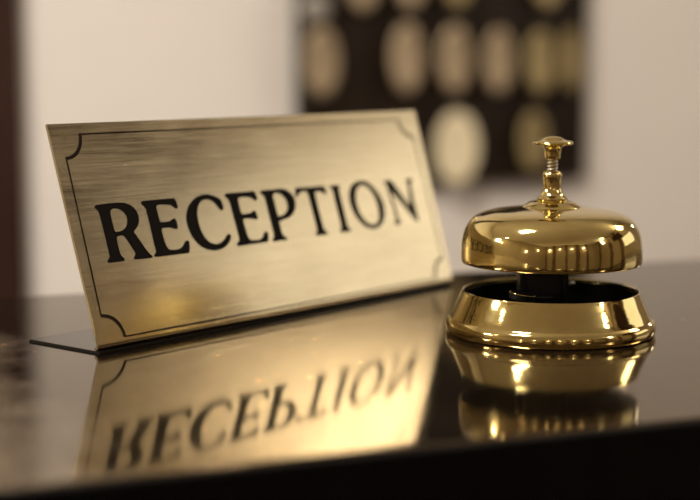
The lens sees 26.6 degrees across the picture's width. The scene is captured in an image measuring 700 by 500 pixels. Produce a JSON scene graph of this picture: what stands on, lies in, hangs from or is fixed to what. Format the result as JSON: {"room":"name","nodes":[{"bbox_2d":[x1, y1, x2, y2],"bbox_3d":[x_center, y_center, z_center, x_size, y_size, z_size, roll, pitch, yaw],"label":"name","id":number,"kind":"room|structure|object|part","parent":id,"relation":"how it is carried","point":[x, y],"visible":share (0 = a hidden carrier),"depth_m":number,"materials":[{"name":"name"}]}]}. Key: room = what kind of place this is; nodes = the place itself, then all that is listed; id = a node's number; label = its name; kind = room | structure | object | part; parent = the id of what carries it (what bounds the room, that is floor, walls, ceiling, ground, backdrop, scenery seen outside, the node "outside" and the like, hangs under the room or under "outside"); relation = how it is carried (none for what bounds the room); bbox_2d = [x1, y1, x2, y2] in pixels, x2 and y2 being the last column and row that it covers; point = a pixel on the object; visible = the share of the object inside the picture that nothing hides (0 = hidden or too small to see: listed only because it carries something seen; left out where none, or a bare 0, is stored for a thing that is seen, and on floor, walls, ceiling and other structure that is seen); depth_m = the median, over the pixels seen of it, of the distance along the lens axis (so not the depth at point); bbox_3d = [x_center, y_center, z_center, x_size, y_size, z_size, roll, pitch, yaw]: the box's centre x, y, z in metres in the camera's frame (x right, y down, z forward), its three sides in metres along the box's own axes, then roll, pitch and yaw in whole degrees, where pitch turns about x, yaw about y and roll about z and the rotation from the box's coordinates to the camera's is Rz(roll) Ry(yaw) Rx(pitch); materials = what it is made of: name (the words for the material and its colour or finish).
{"room":"hotel lobby","nodes":[
{"label":"hotel lobby","id":0,"kind":"room"},
{"bbox_2d":[20,0,699,296],"bbox_3d":[-0.961,-0.450,2.011,5.940,2.850,0.120,-3,8,-21],"label":"wall","id":1,"kind":"structure","parent":0,"point":[84,61],"depth_m":2.29,"materials":[{"name":"beige paint"}]},
{"bbox_2d":[0,0,27,297],"bbox_3d":[-0.569,-0.459,2.083,0.200,2.850,0.030,-3,8,-21],"label":"trim","id":2,"kind":"structure","parent":1,"relation":"attached to","point":[13,232],"depth_m":2.14,"materials":[{"name":"brown wood"}]},
{"bbox_2d":[295,0,588,183],"bbox_3d":[0.160,-0.415,2.359,0.506,0.620,0.059,-3,8,-21],"label":"key rack","id":3,"kind":"object","parent":1,"relation":"attached to","point":[365,82],"visible":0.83,"depth_m":2.39,"materials":[{"name":"brown wood"}]},
{"bbox_2d":[301,0,330,23],"bbox_3d":[-0.052,-0.377,2.263,0.046,0.063,0.046,-3,8,-21],"label":"tag","id":4,"kind":"object","parent":3,"relation":"hanging from","point":[313,11],"visible":1,"depth_m":2.25,"materials":[{"name":"brown metal"}]},
{"bbox_2d":[304,20,338,96],"bbox_3d":[-0.044,-0.297,2.279,0.056,0.122,0.015,-3,8,-21],"label":"tag","id":5,"kind":"object","parent":3,"relation":"hanging from","point":[321,61],"visible":1,"depth_m":2.27,"materials":[{"name":"beige metal"}]},
{"bbox_2d":[351,0,374,10],"bbox_3d":[0.019,-0.431,2.288,0.056,0.122,0.015,-3,8,-21],"label":"tag","id":6,"kind":"object","parent":3,"relation":"hanging from","point":[362,5],"visible":1,"depth_m":2.29,"materials":[{"name":"beige metal"}]},
{"bbox_2d":[391,13,422,92],"bbox_3d":[0.088,-0.310,2.330,0.058,0.124,0.015,-4,8,-30],"label":"tag","id":7,"kind":"object","parent":3,"relation":"hanging from","point":[406,49],"visible":1,"depth_m":2.32,"materials":[{"name":"beige metal"}]},
{"bbox_2d":[400,0,421,7],"bbox_3d":[0.094,-0.440,2.316,0.056,0.122,0.015,-3,8,-21],"label":"tag","id":8,"kind":"object","parent":3,"relation":"hanging from","point":[407,3],"visible":1,"depth_m":2.32,"materials":[{"name":"beige metal"}]},
{"bbox_2d":[439,15,470,91],"bbox_3d":[0.166,-0.312,2.360,0.055,0.122,0.015,-3,8,-21],"label":"tag","id":9,"kind":"object","parent":3,"relation":"hanging from","point":[454,52],"visible":1,"depth_m":2.35,"materials":[{"name":"beige metal"}]},
{"bbox_2d":[435,102,478,183],"bbox_3d":[0.170,-0.171,2.368,0.076,0.132,0.015,-3,8,-21],"label":"tag","id":10,"kind":"object","parent":3,"relation":"hanging from","point":[456,142],"visible":1,"depth_m":2.36,"materials":[{"name":"beige ceramic"}]},
{"bbox_2d":[448,0,467,6],"bbox_3d":[0.169,-0.446,2.345,0.056,0.122,0.015,-3,8,-21],"label":"tag","id":11,"kind":"object","parent":3,"relation":"hanging from","point":[457,3],"visible":1,"depth_m":2.35,"materials":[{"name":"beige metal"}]},
{"bbox_2d":[484,19,513,92],"bbox_3d":[0.239,-0.313,2.389,0.052,0.118,0.015,-2,7,-15],"label":"tag","id":12,"kind":"object","parent":3,"relation":"hanging from","point":[499,52],"visible":1,"depth_m":2.38,"materials":[{"name":"beige metal"}]},
{"bbox_2d":[520,102,547,171],"bbox_3d":[0.299,-0.185,2.428,0.053,0.114,0.015,-4,8,-27],"label":"tag","id":13,"kind":"object","parent":3,"relation":"hanging from","point":[534,128],"visible":0.95,"depth_m":2.42,"materials":[{"name":"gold metal"}]},
{"bbox_2d":[526,20,554,92],"bbox_3d":[0.310,-0.315,2.416,0.052,0.118,0.015,-3,8,-21],"label":"tag","id":14,"kind":"object","parent":3,"relation":"hanging from","point":[540,63],"visible":1,"depth_m":2.41,"materials":[{"name":"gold metal"}]},
{"bbox_2d":[538,0,556,6],"bbox_3d":[0.319,-0.456,2.403,0.056,0.122,0.015,-3,8,-21],"label":"tag","id":15,"kind":"object","parent":3,"relation":"hanging from","point":[546,3],"visible":1,"depth_m":2.40,"materials":[{"name":"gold metal"}]},
{"bbox_2d":[560,19,581,90],"bbox_3d":[0.361,-0.321,2.436,0.045,0.118,0.015,-5,9,-35],"label":"tag","id":16,"kind":"object","parent":3,"relation":"hanging from","point":[571,54],"visible":1,"depth_m":2.43,"materials":[{"name":"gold metal"}]},
{"bbox_3d":[0.115,1.363,-0.543,5.700,0.120,5.800,-3,8,-21],"label":"floor","id":17,"kind":"structure","parent":0,"visible":0},
{"bbox_2d":[0,259,699,499],"bbox_3d":[-0.088,0.592,0.716,3.900,1.100,0.379,-3,8,-21],"label":"countertop","id":18,"kind":"structure","parent":17,"relation":"on","point":[377,399],"depth_m":0.55,"materials":[{"name":"black stone"}]},
{"bbox_2d":[29,110,453,353],"bbox_3d":[-0.043,-0.018,0.763,0.048,0.100,0.272,6,9,39],"label":"sign","id":19,"kind":"object","parent":18,"relation":"on","point":[179,228],"visible":1,"depth_m":0.73,"materials":[{"name":"gold metal"}]},
{"bbox_3d":[-0.044,0.030,0.769,0.047,0.001,0.268,6,9,39],"label":"foot plate","id":20,"kind":"part","parent":19,"relation":"part of","materials":[{"name":"metal"}]},
{"bbox_3d":[-0.019,0.090,0.478,3.880,0.045,0.004,-3,8,-21],"label":"edge moulding","id":21,"kind":"part","parent":18,"relation":"part of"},
{"bbox_2d":[446,136,655,349],"bbox_3d":[0.095,-0.007,0.702,0.099,0.093,0.099,4,8,30],"label":"bell","id":22,"kind":"object","parent":18,"relation":"on","point":[549,238],"visible":1,"depth_m":0.67,"materials":[{"name":"gold metal"}]},
{"bbox_3d":[0.089,0.022,0.694,0.017,0.002,0.012,0,7,0],"label":"striker arm","id":23,"kind":"part","parent":22,"relation":"part of","materials":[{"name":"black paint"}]},
{"bbox_2d":[465,282,635,302],"bbox_3d":[0.095,0.028,0.706,0.091,0.014,0.091,0,7,0],"label":"base plate","id":24,"kind":"object","parent":22,"relation":"on","point":[476,292],"depth_m":0.72,"materials":[{"name":"black paint"}]},
{"bbox_2d":[522,200,580,209],"bbox_3d":[0.095,-0.021,0.700,0.028,0.004,0.028,0,7,0],"label":"washer","id":25,"kind":"object","parent":22,"relation":"in","point":[535,204],"depth_m":0.69,"materials":[{"name":"gold metal"}]},
{"bbox_3d":[0.095,-0.041,0.698,0.003,0.008,0.003,0,7,0],"label":"plunger rod","id":26,"kind":"part","parent":22,"relation":"part of","materials":[{"name":"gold metal"}]}
]}

